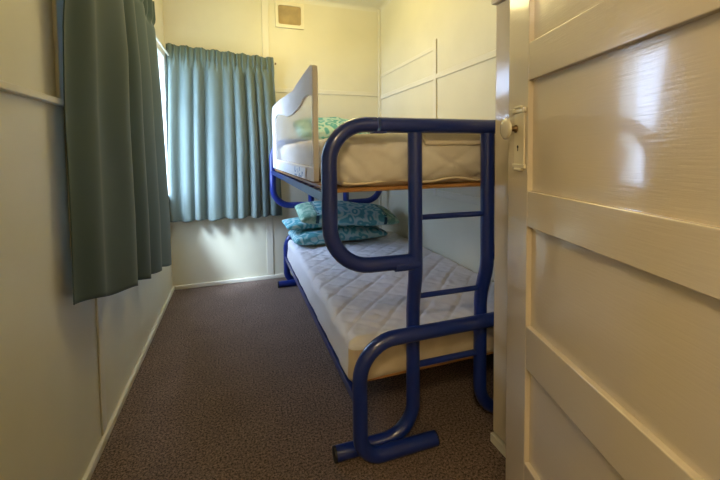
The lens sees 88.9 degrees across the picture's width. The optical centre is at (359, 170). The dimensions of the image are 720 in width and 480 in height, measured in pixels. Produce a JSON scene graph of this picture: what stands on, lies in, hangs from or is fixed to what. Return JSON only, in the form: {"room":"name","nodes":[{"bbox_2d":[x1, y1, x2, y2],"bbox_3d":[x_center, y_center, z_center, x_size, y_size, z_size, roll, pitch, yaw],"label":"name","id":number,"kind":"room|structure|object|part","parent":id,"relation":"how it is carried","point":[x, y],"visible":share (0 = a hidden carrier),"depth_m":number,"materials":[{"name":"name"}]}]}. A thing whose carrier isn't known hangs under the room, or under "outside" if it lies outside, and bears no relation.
{"room":"bunk bedroom","nodes":[
{"label":"bunk bedroom","id":0,"kind":"room"},
{"bbox_2d":[0,0,171,479],"bbox_3d":[-1.159,-0.193,1.560,0.120,2.560,3.375,-2,3,-19],"label":"wall","id":1,"kind":"structure","parent":0,"point":[50,416],"depth_m":1.06,"materials":[{"name":"beige paint"}]},
{"bbox_2d":[0,80,63,106],"bbox_3d":[-0.762,-0.190,0.615,0.022,0.020,1.330,-2,3,-19],"label":"trim","id":2,"kind":"structure","parent":1,"relation":"attached to","point":[4,86],"depth_m":0.97,"materials":[{"name":"beige paint"}]},
{"bbox_2d":[52,0,63,99],"bbox_3d":[-0.970,-0.841,1.160,0.012,1.232,0.060,-2,3,-19],"label":"trim","id":3,"kind":"structure","parent":1,"relation":"attached to","point":[57,5],"depth_m":1.16,"materials":[{"name":"beige paint"}]},
{"bbox_2d":[64,120,71,258],"bbox_3d":[-0.973,0.047,1.235,0.010,0.508,0.030,-2,3,-19],"label":"trim","id":4,"kind":"structure","parent":1,"relation":"attached to","point":[64,120],"depth_m":1.23,"materials":[{"name":"beige paint"}]},
{"bbox_2d":[95,297,106,435],"bbox_3d":[-1.036,0.674,1.464,0.008,0.766,0.050,-2,3,-19],"label":"trim","id":5,"kind":"structure","parent":1,"relation":"attached to","point":[99,321],"depth_m":1.46,"materials":[{"name":"beige paint"}]},
{"bbox_2d":[82,286,174,479],"bbox_3d":[-1.062,1.069,1.586,0.018,0.034,3.255,-2,3,-19],"label":"baseboard","id":6,"kind":"structure","parent":1,"relation":"attached to","point":[92,465],"depth_m":1.67,"materials":[{"name":"beige paint"}]},
{"bbox_2d":[156,40,168,195],"bbox_3d":[-1.355,-0.317,2.194,0.102,1.240,1.740,-2,3,-19],"label":"window","id":7,"kind":"structure","parent":1,"relation":"in","point":[161,53],"depth_m":2.96,"materials":[{"name":"white glass"}]},
{"bbox_2d":[156,36,168,55],"bbox_3d":[-1.208,-0.866,1.929,0.056,0.060,2.060,-2,3,-19],"label":"curtain rod","id":8,"kind":"object","parent":1,"relation":"attached to","point":[157,39],"visible":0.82,"depth_m":2.65,"materials":[{"name":"white metal"}]},
{"bbox_2d":[62,0,171,304],"bbox_3d":[-1.082,-0.155,1.812,0.120,1.655,1.383,-2,3,-19],"label":"curtain","id":9,"kind":"object","parent":8,"relation":"hanging from","point":[117,170],"visible":1,"depth_m":1.36,"materials":[{"name":"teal fabric"}]},
{"bbox_2d":[162,0,378,285],"bbox_3d":[-0.664,-0.288,3.446,2.035,2.560,0.120,-2,3,-19],"label":"wall","id":10,"kind":"structure","parent":0,"point":[342,43],"depth_m":3.33,"materials":[{"name":"beige paint"}]},
{"bbox_2d":[175,273,292,289],"bbox_3d":[-0.677,0.977,3.425,1.897,0.034,0.018,-2,3,-19],"label":"baseboard","id":11,"kind":"structure","parent":10,"relation":"attached to","point":[222,282],"depth_m":3.25,"materials":[{"name":"beige paint"}]},
{"bbox_2d":[261,0,273,274],"bbox_3d":[-0.835,-0.297,3.319,0.060,2.526,0.010,-2,3,-19],"label":"trim","id":12,"kind":"structure","parent":10,"relation":"attached to","point":[264,3],"depth_m":3.34,"materials":[{"name":"beige paint"}]},
{"bbox_2d":[275,1,303,29],"bbox_3d":[-0.639,-1.404,3.331,0.256,0.230,0.020,-2,3,-19],"label":"air vent","id":13,"kind":"object","parent":10,"relation":"in","point":[289,15],"visible":1,"depth_m":3.33,"materials":[{"name":"beige paint"}]},
{"bbox_2d":[275,88,377,96],"bbox_3d":[-0.304,-0.739,3.481,1.070,0.040,0.009,-2,3,-19],"label":"trim","id":14,"kind":"structure","parent":10,"relation":"attached to","point":[284,90],"depth_m":3.51,"materials":[{"name":"beige paint"}]},
{"bbox_2d":[278,0,377,12],"bbox_3d":[-0.708,-1.545,3.293,1.915,0.035,0.035,-2,3,-19],"label":"trim","id":15,"kind":"structure","parent":10,"relation":"attached to","point":[312,2],"depth_m":3.47,"materials":[{"name":"beige paint"}]},
{"bbox_2d":[378,9,381,228],"bbox_3d":[0.198,-0.324,3.663,0.022,2.526,0.022,-2,3,-19],"label":"trim","id":16,"kind":"structure","parent":10,"relation":"attached to","point":[379,50],"depth_m":3.63,"materials":[{"name":"beige paint"}]},
{"bbox_2d":[90,277,505,479],"bbox_3d":[-0.094,1.148,1.143,2.740,0.100,4.965,-2,3,-19],"label":"floor","id":17,"kind":"structure","parent":0,"point":[233,381],"depth_m":1.67,"materials":[{"name":"brown carpet"}]},
{"bbox_2d":[269,117,494,463],"bbox_3d":[0.066,0.398,2.390,1.088,1.276,2.054,-2,3,-19],"label":"bunk bed","id":18,"kind":"object","parent":17,"relation":"on","point":[391,444],"visible":0.54,"depth_m":1.40,"materials":[{"name":"blue metal"}]},
{"bbox_2d":[272,65,320,183],"bbox_3d":[-0.442,-0.230,2.295,0.064,0.512,1.695,-2,3,-19],"label":"guard","id":19,"kind":"object","parent":18,"relation":"attached to","point":[290,104],"visible":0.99,"depth_m":1.72,"materials":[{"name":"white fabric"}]},
{"bbox_3d":[-0.424,0.054,2.208,0.042,0.035,1.965,-2,3,-19],"label":"rail","id":20,"kind":"part","parent":18,"relation":"part of","materials":[{"name":"blue metal"}]},
{"bbox_3d":[-0.282,-0.253,3.298,0.622,0.056,0.056,-2,3,-19],"label":"rail","id":21,"kind":"part","parent":18,"relation":"part of","materials":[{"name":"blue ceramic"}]},
{"bbox_3d":[-0.317,0.805,2.278,0.042,0.035,1.965,-2,3,-19],"label":"rail","id":22,"kind":"part","parent":18,"relation":"part of","materials":[{"name":"blue metal"}]},
{"bbox_3d":[0.044,0.023,2.362,0.967,0.013,1.913,-2,3,-19],"label":"board","id":23,"kind":"part","parent":18,"relation":"part of","materials":[{"name":"brown wood"}]},
{"bbox_3d":[0.065,-0.135,1.312,0.050,0.007,0.040,-2,3,-19],"label":"joint plate","id":24,"kind":"part","parent":18,"relation":"part of","materials":[{"name":"blue metal"}]},
{"bbox_2d":[279,133,480,186],"bbox_3d":[0.057,-0.090,2.333,0.936,0.226,1.872,-2,3,-19],"label":"mattress","id":25,"kind":"object","parent":18,"relation":"on","point":[364,160],"visible":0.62,"depth_m":1.42,"materials":[{"name":"white fabric"}]},
{"bbox_2d":[293,117,369,139],"bbox_3d":[-0.202,-0.341,3.056,0.662,0.225,0.344,-2,3,-21],"label":"pillow","id":26,"kind":"object","parent":25,"relation":"on","point":[326,126],"visible":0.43,"depth_m":2.91,"materials":[{"name":"green fabric"}]},
{"bbox_2d":[287,231,493,380],"bbox_3d":[0.129,0.690,2.419,0.984,0.196,1.818,-2,3,-19],"label":"mattress","id":27,"kind":"object","parent":18,"relation":"on","point":[353,308],"visible":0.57,"depth_m":1.82,"materials":[{"name":"white fabric"}]},
{"bbox_2d":[288,226,387,245],"bbox_3d":[-0.189,0.515,3.052,0.760,0.129,0.370,-2,3,-20],"label":"pillow","id":28,"kind":"object","parent":27,"relation":"on","point":[314,236],"visible":0.58,"depth_m":2.91,"materials":[{"name":"teal fabric"}]},
{"bbox_2d":[282,217,350,229],"bbox_3d":[-0.283,0.428,3.079,0.700,0.086,0.280,-2,3,-22],"label":"pillow","id":29,"kind":"object","parent":28,"relation":"on","point":[295,223],"visible":0.28,"depth_m":2.90,"materials":[{"name":"teal fabric"}]},
{"bbox_2d":[295,201,398,225],"bbox_3d":[-0.115,0.353,3.038,0.802,0.186,0.409,-1,3,-18],"label":"pillow","id":30,"kind":"object","parent":29,"relation":"on","point":[349,213],"visible":0.77,"depth_m":2.90,"materials":[{"name":"teal fabric"}]},
{"bbox_3d":[0.049,0.779,2.406,0.778,0.012,1.813,-2,3,-19],"label":"board","id":31,"kind":"part","parent":18,"relation":"part of","materials":[{"name":"brown wood"}]},
{"bbox_3d":[0.361,-0.169,1.411,0.622,0.056,0.056,-2,3,-19],"label":"rail","id":32,"kind":"part","parent":18,"relation":"part of","materials":[{"name":"blue metal"}]},
{"bbox_2d":[490,0,509,457],"bbox_3d":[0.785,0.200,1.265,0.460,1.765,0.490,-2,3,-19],"label":"door frame","id":33,"kind":"structure","parent":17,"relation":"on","point":[498,437],"depth_m":1.37,"materials":[{"name":"beige paint"}]},
{"bbox_3d":[0.776,-0.648,1.225,0.460,0.067,0.490,-2,3,-19],"label":"cornice","id":34,"kind":"part","parent":33,"relation":"part of","materials":[{"name":"beige paint"}]},
{"bbox_2d":[323,0,383,6],"bbox_3d":[-0.121,-1.509,1.015,2.740,0.100,4.965,-2,3,-19],"label":"ceiling","id":35,"kind":"structure","parent":0,"point":[372,3],"depth_m":3.45,"materials":[{"name":"beige paint"}]},
{"bbox_2d":[380,0,496,281],"bbox_3d":[0.787,-0.241,2.158,0.120,2.560,3.255,-2,3,-19],"label":"wall","id":36,"kind":"structure","parent":0,"point":[464,30],"depth_m":2.57,"materials":[{"name":"beige paint"}]},
{"bbox_2d":[378,0,391,11],"bbox_3d":[0.701,-1.500,2.073,0.035,0.035,3.255,-2,3,-19],"label":"trim","id":37,"kind":"structure","parent":36,"relation":"attached to","point":[384,3],"depth_m":3.48,"materials":[{"name":"beige paint"}]},
{"bbox_2d":[380,47,432,77],"bbox_3d":[0.368,-0.905,3.143,0.006,0.030,1.023,-2,3,-19],"label":"trim","id":38,"kind":"structure","parent":36,"relation":"attached to","point":[429,50],"depth_m":3.04,"materials":[{"name":"beige paint"}]},
{"bbox_2d":[433,39,436,195],"bbox_3d":[0.543,-0.376,2.662,0.011,1.125,0.045,-2,3,-19],"label":"trim","id":39,"kind":"structure","parent":36,"relation":"attached to","point":[435,40],"depth_m":2.64,"materials":[{"name":"beige paint"}]},
{"bbox_2d":[380,50,495,99],"bbox_3d":[0.725,-0.651,2.108,0.009,0.040,3.233,-2,3,-19],"label":"trim","id":40,"kind":"structure","parent":36,"relation":"attached to","point":[492,54],"depth_m":2.48,"materials":[{"name":"beige paint"}]},
{"bbox_2d":[436,190,494,207],"bbox_3d":[0.906,0.210,1.643,0.009,0.045,2.165,-2,3,-19],"label":"trim","id":41,"kind":"structure","parent":36,"relation":"attached to","point":[460,197],"depth_m":2.39,"materials":[{"name":"beige paint"}]},
{"bbox_3d":[0.200,-0.141,0.178,2.740,2.560,0.120,-2,3,-19],"label":"wall","id":42,"kind":"structure","parent":0,"visible":0},
{"bbox_2d":[500,0,719,479],"bbox_3d":[0.494,0.102,0.776,0.082,1.988,0.802,-1,3,-4],"label":"door","id":43,"kind":"structure","parent":42,"relation":"in","point":[612,128],"depth_m":0.74,"materials":[{"name":"beige paint"}]},
{"bbox_3d":[0.438,-0.124,1.102,0.018,0.064,0.064,-1,3,-4],"label":"knob","id":44,"kind":"part","parent":43,"relation":"part of","materials":[{"name":"beige"}]},
{"bbox_3d":[0.471,-0.094,1.089,0.011,0.192,0.072,-1,3,-4],"label":"lock plate","id":45,"kind":"part","parent":43,"relation":"part of","materials":[{"name":"beige metal"}]},
{"bbox_3d":[0.525,0.988,0.825,0.036,0.214,0.552,-1,3,-4],"label":"rail","id":46,"kind":"part","parent":43,"relation":"part of","materials":[{"name":"beige paint"}]},
{"bbox_3d":[0.512,-0.554,0.751,0.011,0.423,0.560,-1,3,-4],"label":"panel","id":47,"kind":"part","parent":43,"relation":"part of","materials":[{"name":"beige paint"}]},
{"bbox_3d":[0.525,0.738,0.813,0.011,0.294,0.560,-1,3,-4],"label":"panel","id":48,"kind":"part","parent":43,"relation":"part of","materials":[{"name":"beige paint"}]},
{"bbox_3d":[0.521,0.531,0.803,0.036,0.128,0.552,-1,3,-4],"label":"rail","id":49,"kind":"part","parent":43,"relation":"part of","materials":[{"name":"beige paint"}]},
{"bbox_3d":[0.517,0.124,0.783,0.036,0.104,0.552,-1,3,-4],"label":"rail","id":50,"kind":"part","parent":43,"relation":"part of","materials":[{"name":"beige paint"}]},
{"bbox_3d":[0.513,-0.294,0.763,0.036,0.105,0.552,-1,3,-4],"label":"rail","id":51,"kind":"part","parent":43,"relation":"part of","materials":[{"name":"beige paint"}]},
{"bbox_3d":[0.521,0.321,0.793,0.011,0.300,0.560,-1,3,-4],"label":"panel","id":52,"kind":"part","parent":43,"relation":"part of","materials":[{"name":"beige paint"}]},
{"bbox_3d":[0.517,-0.085,0.774,0.011,0.322,0.560,-1,3,-4],"label":"panel","id":53,"kind":"part","parent":43,"relation":"part of","materials":[{"name":"beige paint"}]},
{"bbox_3d":[-1.168,-0.957,3.141,0.878,0.092,0.075,-2,3,-19],"label":"curtain rod","id":54,"kind":"object","parent":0,"visible":0},
{"bbox_2d":[166,43,281,221],"bbox_3d":[-1.149,-0.306,3.134,0.935,1.463,0.097,-1,3,-18],"label":"curtain","id":55,"kind":"object","parent":54,"relation":"hanging from","point":[220,105],"visible":0.96,"depth_m":3.11,"materials":[{"name":"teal fabric"}]}
]}

